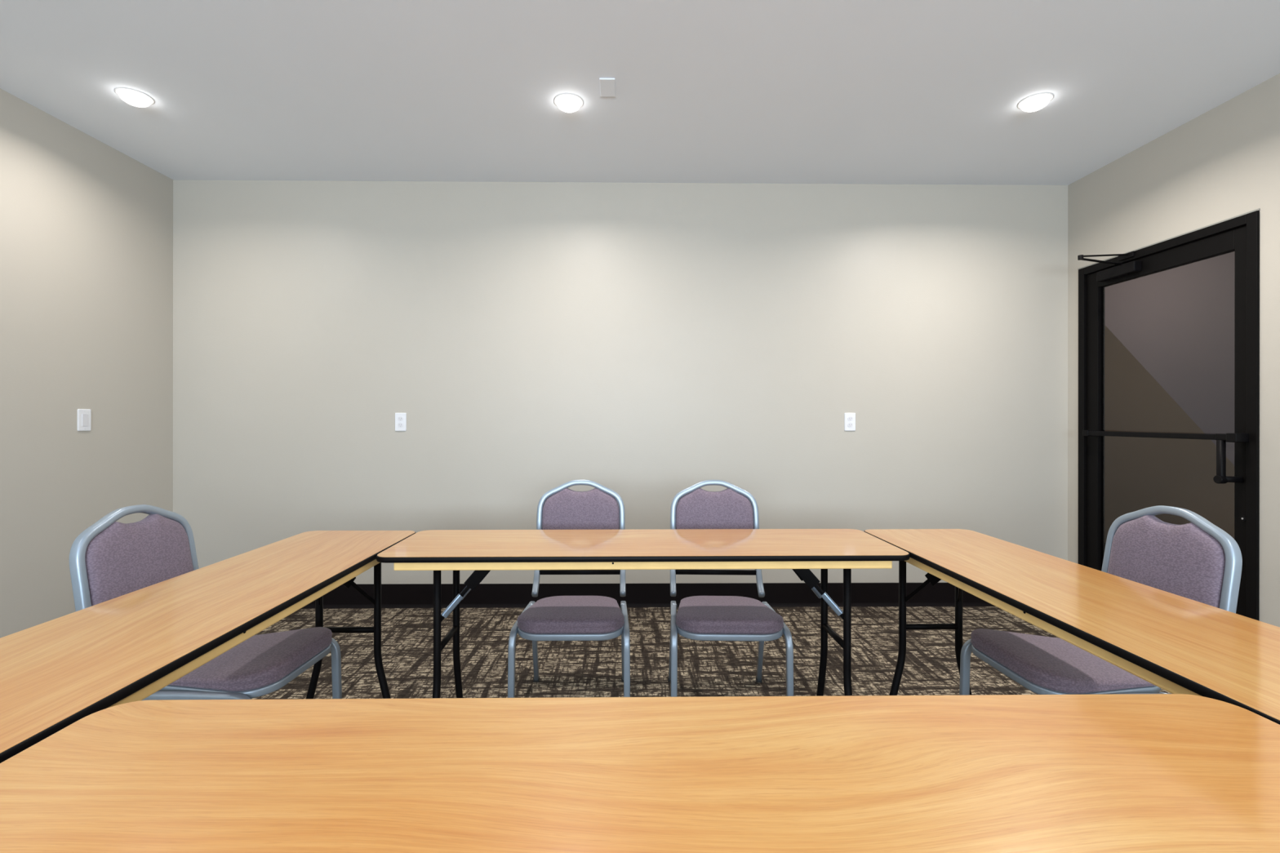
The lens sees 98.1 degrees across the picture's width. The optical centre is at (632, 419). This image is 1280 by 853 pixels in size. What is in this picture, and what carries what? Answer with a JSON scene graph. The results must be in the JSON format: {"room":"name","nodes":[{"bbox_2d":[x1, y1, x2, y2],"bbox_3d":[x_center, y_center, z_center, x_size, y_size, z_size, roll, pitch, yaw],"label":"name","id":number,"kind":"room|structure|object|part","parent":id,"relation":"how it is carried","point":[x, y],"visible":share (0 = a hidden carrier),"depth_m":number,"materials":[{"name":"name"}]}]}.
{"room":"meeting room","nodes":[
{"label":"meeting room","id":0,"kind":"room"},
{"bbox_2d":[0,88,173,638],"bbox_3d":[-2.980,-0.162,0.260,0.120,2.761,6.632,0,0,-1],"label":"wall","id":1,"kind":"structure","parent":0,"point":[86,226],"depth_m":2.91,"materials":[{"name":"paint"}]},
{"bbox_2d":[77,408,91,431],"bbox_3d":[-2.949,0.004,2.989,0.008,0.118,0.072,0,0,-1],"label":"light switch","id":2,"kind":"object","parent":1,"relation":"attached to","point":[84,415],"visible":1,"depth_m":2.98,"materials":[{"name":"white plastic"}]},
{"bbox_2d":[173,179,1067,584],"bbox_3d":[-0.050,-0.159,3.672,6.061,2.761,0.120,0,0,-1],"label":"wall","id":3,"kind":"structure","parent":0,"point":[646,343],"depth_m":3.61,"materials":[{"name":"paint"}]},
{"bbox_2d":[395,413,406,431],"bbox_3d":[-1.499,0.018,3.590,0.072,0.118,0.008,0,0,-1],"label":"wall outlet","id":4,"kind":"object","parent":3,"relation":"attached to","point":[400,418],"visible":1,"depth_m":3.59,"materials":[{"name":"white plastic"}]},
{"bbox_2d":[397,416,403,421],"bbox_3d":[-1.499,-0.003,3.588,0.033,0.028,0.003,0,0,-1],"label":"receptacle","id":5,"kind":"object","parent":4,"relation":"attached to","point":[399,418],"depth_m":3.59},
{"bbox_2d":[300,582,995,608],"bbox_3d":[-0.051,1.145,3.605,5.821,0.152,0.014,0,0,-1],"label":"baseboard","id":6,"kind":"structure","parent":3,"relation":"attached to","point":[776,594],"depth_m":3.61,"materials":[{"name":"black plastic"}]},
{"bbox_2d":[844,413,855,431],"bbox_3d":[1.422,0.018,3.625,0.072,0.118,0.008,0,0,-1],"label":"wall outlet","id":7,"kind":"object","parent":3,"relation":"attached to","point":[849,418],"visible":1,"depth_m":3.62,"materials":[{"name":"white plastic"}]},
{"bbox_2d":[847,416,853,421],"bbox_3d":[1.422,-0.003,3.623,0.033,0.028,0.003,0,0,-1],"label":"receptacle","id":8,"kind":"object","parent":7,"relation":"attached to","point":[849,418],"depth_m":3.62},
{"bbox_2d":[847,422,853,426],"bbox_3d":[1.422,0.038,3.623,0.033,0.028,0.003,0,0,-1],"label":"receptacle","id":9,"kind":"object","parent":7,"relation":"attached to","point":[849,424],"depth_m":3.62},
{"bbox_2d":[0,0,1279,185],"bbox_3d":[-0.009,-1.590,0.356,6.061,0.100,6.752,0,0,-1],"label":"ceiling","id":10,"kind":"structure","parent":0,"point":[748,91],"depth_m":2.53,"materials":[{"name":"paint"}]},
{"bbox_2d":[114,87,155,106],"bbox_3d":[-2.375,-1.522,2.650,0.144,0.040,0.144,0,0,-1],"label":"recessed light","id":11,"kind":"object","parent":10,"relation":"in","point":[134,97],"visible":1,"depth_m":2.62,"materials":[{"name":"white"}]},
{"bbox_2d":[553,93,583,112],"bbox_3d":[-0.309,-1.520,2.692,0.144,0.040,0.144,0,0,-1],"label":"recessed light","id":12,"kind":"object","parent":10,"relation":"in","point":[566,102],"visible":1,"depth_m":2.66,"materials":[{"name":"white"}]},
{"bbox_2d":[599,77,615,96],"bbox_3d":[-0.115,-1.536,2.571,0.070,0.007,0.135,0,0,-1],"label":"ceiling plate","id":13,"kind":"object","parent":10,"relation":"attached to","point":[607,86],"visible":1,"depth_m":2.56,"materials":[{"name":"paint"}]},
{"bbox_2d":[1017,92,1053,111],"bbox_3d":[1.947,-1.518,2.683,0.144,0.040,0.144,0,0,-1],"label":"recessed light","id":14,"kind":"object","parent":10,"relation":"in","point":[1035,102],"visible":1,"depth_m":2.65,"materials":[{"name":"white"}]},
{"bbox_2d":[250,542,1169,699],"bbox_3d":[0.900,1.247,1.301,7.907,0.050,8.620,0,0,-1],"label":"floor","id":15,"kind":"structure","parent":0,"point":[566,668],"depth_m":2.84,"materials":[{"name":"carpet"}]},
{"bbox_2d":[69,504,342,700],"bbox_3d":[-1.364,0.752,1.822,0.612,0.935,0.459,0,0,2],"label":"banquet chair","id":16,"kind":"object","parent":15,"relation":"on","point":[110,559],"visible":0.52,"depth_m":1.75,"materials":[{"name":"purple fabric"}]},
{"bbox_3d":[-1.583,0.543,1.830,0.175,0.517,0.422,0,0,2],"label":"frame","id":17,"kind":"part","parent":16,"relation":"part of","materials":[{"name":"silver metal"}]},
{"bbox_3d":[-1.611,0.501,1.831,0.092,0.353,0.364,0,0,2],"label":"backrest","id":18,"kind":"part","parent":16,"relation":"part of","materials":[{"name":"fabric"}]},
{"bbox_3d":[-1.273,1.002,1.610,0.397,0.417,0.026,0,0,5],"label":"leg","id":19,"kind":"part","parent":16,"relation":"part of","materials":[{"name":"silver metal"}]},
{"bbox_3d":[-1.279,0.806,1.819,0.438,0.024,0.408,0,0,2],"label":"seat frame","id":20,"kind":"part","parent":16,"relation":"part of","materials":[{"name":"silver metal"}]},
{"bbox_3d":[-1.279,0.768,1.819,0.441,0.052,0.412,0,0,2],"label":"seat","id":21,"kind":"part","parent":16,"relation":"part of","materials":[{"name":"fabric"}]},
{"bbox_3d":[-1.257,1.002,2.026,0.397,0.417,0.026,0,0,0],"label":"leg","id":22,"kind":"part","parent":16,"relation":"part of","materials":[{"name":"silver metal"}]},
{"bbox_2d":[0,530,415,763],"bbox_3d":[-1.099,0.839,1.375,0.460,0.762,1.826,0,0,0],"label":"folding table","id":23,"kind":"object","parent":15,"relation":"on","point":[58,673],"visible":0.8,"depth_m":1.23,"materials":[{"name":"brown wood"}]},
{"bbox_3d":[-1.254,0.851,2.159,0.098,0.726,0.026,0,0,0],"label":"leg","id":24,"kind":"part","parent":23,"relation":"part of","materials":[{"name":"black metal"}]},
{"bbox_3d":[-0.957,0.851,2.162,0.098,0.726,0.026,0,0,0],"label":"leg","id":25,"kind":"part","parent":23,"relation":"part of","materials":[{"name":"black metal"}]},
{"bbox_2d":[507,479,630,697],"bbox_3d":[-0.239,0.754,2.351,0.459,0.935,0.612,0,0,-1],"label":"banquet chair","id":26,"kind":"object","parent":15,"relation":"on","point":[556,618],"visible":0.8,"depth_m":2.36,"materials":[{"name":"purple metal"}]},
{"bbox_3d":[-0.446,1.002,2.249,0.026,0.417,0.397,0,0,2],"label":"leg","id":27,"kind":"part","parent":26,"relation":"part of","materials":[{"name":"silver metal"}]},
{"bbox_3d":[-0.442,1.006,2.492,0.023,0.418,0.214,0,0,-2],"label":"leg","id":28,"kind":"part","parent":26,"relation":"part of","materials":[{"name":"silver metal"}]},
{"bbox_3d":[-0.238,0.769,2.266,0.412,0.052,0.441,0,0,-1],"label":"seat","id":29,"kind":"part","parent":26,"relation":"part of","materials":[{"name":"fabric"}]},
{"bbox_3d":[-0.238,0.807,2.265,0.408,0.024,0.438,0,0,-1],"label":"seat frame","id":30,"kind":"part","parent":26,"relation":"part of","materials":[{"name":"silver metal"}]},
{"bbox_3d":[-0.241,0.545,2.570,0.422,0.517,0.175,0,0,-1],"label":"frame","id":31,"kind":"part","parent":26,"relation":"part of","materials":[{"name":"silver metal"}]},
{"bbox_3d":[-0.242,0.502,2.598,0.364,0.353,0.092,0,0,-1],"label":"backrest","id":32,"kind":"part","parent":26,"relation":"part of","materials":[{"name":"fabric"}]},
{"bbox_3d":[-0.040,1.006,2.497,0.023,0.418,0.214,0,0,1],"label":"leg","id":33,"kind":"part","parent":26,"relation":"part of","materials":[{"name":"silver metal"}]},
{"bbox_3d":[-0.030,1.003,2.255,0.040,0.417,0.396,0,0,-1],"label":"leg","id":34,"kind":"part","parent":26,"relation":"part of","materials":[{"name":"silver metal"}]},
{"bbox_2d":[0,693,1279,852],"bbox_3d":[0.067,0.840,0.693,1.826,0.762,0.460,0,0,-1],"label":"folding table","id":35,"kind":"object","parent":15,"relation":"on","point":[1116,773],"visible":1,"depth_m":0.72,"materials":[{"name":"brown wood"}]},
{"bbox_2d":[376,528,910,697],"bbox_3d":[0.040,0.840,2.088,1.826,0.762,0.460,0,0,-1],"label":"folding table","id":36,"kind":"object","parent":15,"relation":"on","point":[482,552],"visible":0.86,"depth_m":1.97,"materials":[{"name":"brown wood"}]},
{"bbox_3d":[-0.689,0.851,1.926,0.026,0.726,0.098,0,0,-1],"label":"leg","id":37,"kind":"part","parent":36,"relation":"part of","materials":[{"name":"black metal"}]},
{"bbox_3d":[-0.694,0.851,2.223,0.026,0.726,0.098,0,0,-1],"label":"leg","id":38,"kind":"part","parent":36,"relation":"part of","materials":[{"name":"black metal"}]},
{"bbox_3d":[0.764,0.853,2.250,0.026,0.726,0.098,0,0,-1],"label":"leg","id":39,"kind":"part","parent":36,"relation":"part of","materials":[{"name":"black metal"}]},
{"bbox_3d":[0.770,0.853,1.952,0.026,0.726,0.098,0,0,-1],"label":"leg","id":40,"kind":"part","parent":36,"relation":"part of","materials":[{"name":"black metal"}]},
{"bbox_2d":[667,480,793,697],"bbox_3d":[0.379,0.754,2.350,0.459,0.935,0.612,0,0,2],"label":"banquet chair","id":41,"kind":"object","parent":15,"relation":"on","point":[698,618],"visible":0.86,"depth_m":2.37,"materials":[{"name":"purple fabric"}]},
{"bbox_3d":[0.181,1.006,2.499,0.023,0.418,0.214,0,0,0],"label":"leg","id":42,"kind":"part","parent":41,"relation":"part of","materials":[{"name":"silver metal"}]},
{"bbox_3d":[0.168,1.003,2.257,0.026,0.417,0.397,0,0,4],"label":"leg","id":43,"kind":"part","parent":41,"relation":"part of","materials":[{"name":"silver metal"}]},
{"bbox_3d":[0.385,0.502,2.598,0.364,0.353,0.092,0,0,2],"label":"backrest","id":44,"kind":"part","parent":41,"relation":"part of","materials":[{"name":"fabric"}]},
{"bbox_3d":[0.385,0.545,2.569,0.422,0.517,0.175,0,0,2],"label":"frame","id":45,"kind":"part","parent":41,"relation":"part of","materials":[{"name":"silver metal"}]},
{"bbox_3d":[0.376,0.770,2.265,0.412,0.052,0.441,0,0,2],"label":"seat","id":46,"kind":"part","parent":41,"relation":"part of","materials":[{"name":"fabric"}]},
{"bbox_3d":[0.376,0.807,2.265,0.408,0.024,0.438,0,0,2],"label":"seat frame","id":47,"kind":"part","parent":41,"relation":"part of","materials":[{"name":"silver metal"}]},
{"bbox_3d":[0.583,1.007,2.488,0.023,0.418,0.214,0,0,3],"label":"leg","id":48,"kind":"part","parent":41,"relation":"part of","materials":[{"name":"silver metal"}]},
{"bbox_3d":[0.584,1.003,2.246,0.026,0.417,0.397,0,0,-1],"label":"leg","id":49,"kind":"part","parent":41,"relation":"part of","materials":[{"name":"silver metal"}]},
{"bbox_2d":[863,528,1279,724],"bbox_3d":[1.202,0.841,1.415,0.459,0.762,1.826,0,0,-1],"label":"folding table","id":50,"kind":"object","parent":15,"relation":"on","point":[1176,644],"visible":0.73,"depth_m":1.33,"materials":[{"name":"brown wood"}]},
{"bbox_3d":[1.034,0.853,2.197,0.098,0.726,0.026,0,0,-1],"label":"leg","id":51,"kind":"part","parent":50,"relation":"part of","materials":[{"name":"black metal"}]},
{"bbox_3d":[1.331,0.853,2.204,0.098,0.726,0.026,0,0,-1],"label":"leg","id":52,"kind":"part","parent":50,"relation":"part of","materials":[{"name":"black metal"}]},
{"bbox_2d":[959,505,1242,695],"bbox_3d":[1.495,0.755,1.816,0.612,0.935,0.459,0,0,-3],"label":"banquet chair","id":53,"kind":"object","parent":15,"relation":"on","point":[1198,561],"visible":0.65,"depth_m":1.75,"materials":[{"name":"purple fabric"}]},
{"bbox_3d":[1.385,1.004,2.018,0.397,0.417,0.026,0,0,-1],"label":"leg","id":54,"kind":"part","parent":53,"relation":"part of","materials":[{"name":"silver metal"}]},
{"bbox_3d":[1.410,0.771,1.811,0.441,0.052,0.412,0,0,-3],"label":"seat","id":55,"kind":"part","parent":53,"relation":"part of","materials":[{"name":"fabric"}]},
{"bbox_3d":[1.410,0.808,1.811,0.438,0.024,0.408,0,0,-3],"label":"seat frame","id":56,"kind":"part","parent":53,"relation":"part of","materials":[{"name":"silver metal"}]},
{"bbox_3d":[1.407,1.004,1.603,0.397,0.417,0.026,0,0,-5],"label":"leg","id":57,"kind":"part","parent":53,"relation":"part of","materials":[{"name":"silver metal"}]},
{"bbox_3d":[1.742,0.504,1.828,0.092,0.353,0.364,0,0,-3],"label":"backrest","id":58,"kind":"part","parent":53,"relation":"part of","materials":[{"name":"fabric"}]},
{"bbox_3d":[1.714,0.546,1.827,0.175,0.517,0.422,0,0,-3],"label":"frame","id":59,"kind":"part","parent":53,"relation":"part of","materials":[{"name":"silver metal"}]},
{"bbox_2d":[1104,324,1234,542],"bbox_3d":[4.773,-0.155,3.158,0.120,2.761,5.000,0,0,-1],"label":"wall","id":60,"kind":"structure","parent":0,"point":[1140,473],"depth_m":5.04,"materials":[{"name":"brown paint"}]},
{"bbox_2d":[1104,251,1235,465],"bbox_3d":[4.482,-0.155,3.604,0.450,2.761,3.900,0,0,-1],"label":"wall","id":61,"kind":"structure","parent":0,"point":[1178,323],"depth_m":4.25,"materials":[{"name":"grey paint"}]},
{"bbox_2d":[1067,73,1279,627],"bbox_3d":[2.960,-0.157,0.332,0.120,2.761,6.632,0,0,-1],"label":"wall","id":62,"kind":"structure","parent":0,"point":[1223,163],"depth_m":2.80,"materials":[{"name":"paint"}]},
{"bbox_2d":[1077,210,1259,621],"bbox_3d":[2.771,0.133,3.046,0.433,2.181,1.006,0,0,-1],"label":"door","id":63,"kind":"structure","parent":62,"relation":"in","point":[1240,235],"depth_m":2.72,"materials":[{"name":"black metal"}]},
{"bbox_3d":[2.704,-0.925,3.203,0.303,0.054,0.055,0,0,-4],"label":"closer arm","id":64,"kind":"part","parent":63,"relation":"part of","materials":[{"name":"black metal"}]},
{"bbox_3d":[2.838,0.200,2.641,0.086,0.200,0.031,0,0,23],"label":"pull handle","id":65,"kind":"part","parent":63,"relation":"part of","materials":[{"name":"black metal"}]},
{"bbox_2d":[1077,208,1260,270],"bbox_3d":[2.866,-0.962,3.052,0.004,0.008,1.020,0,0,-1],"label":"door frame","id":66,"kind":"structure","parent":62,"relation":"attached to","point":[1258,209],"depth_m":2.89,"materials":[{"name":"black metal"}]}
]}

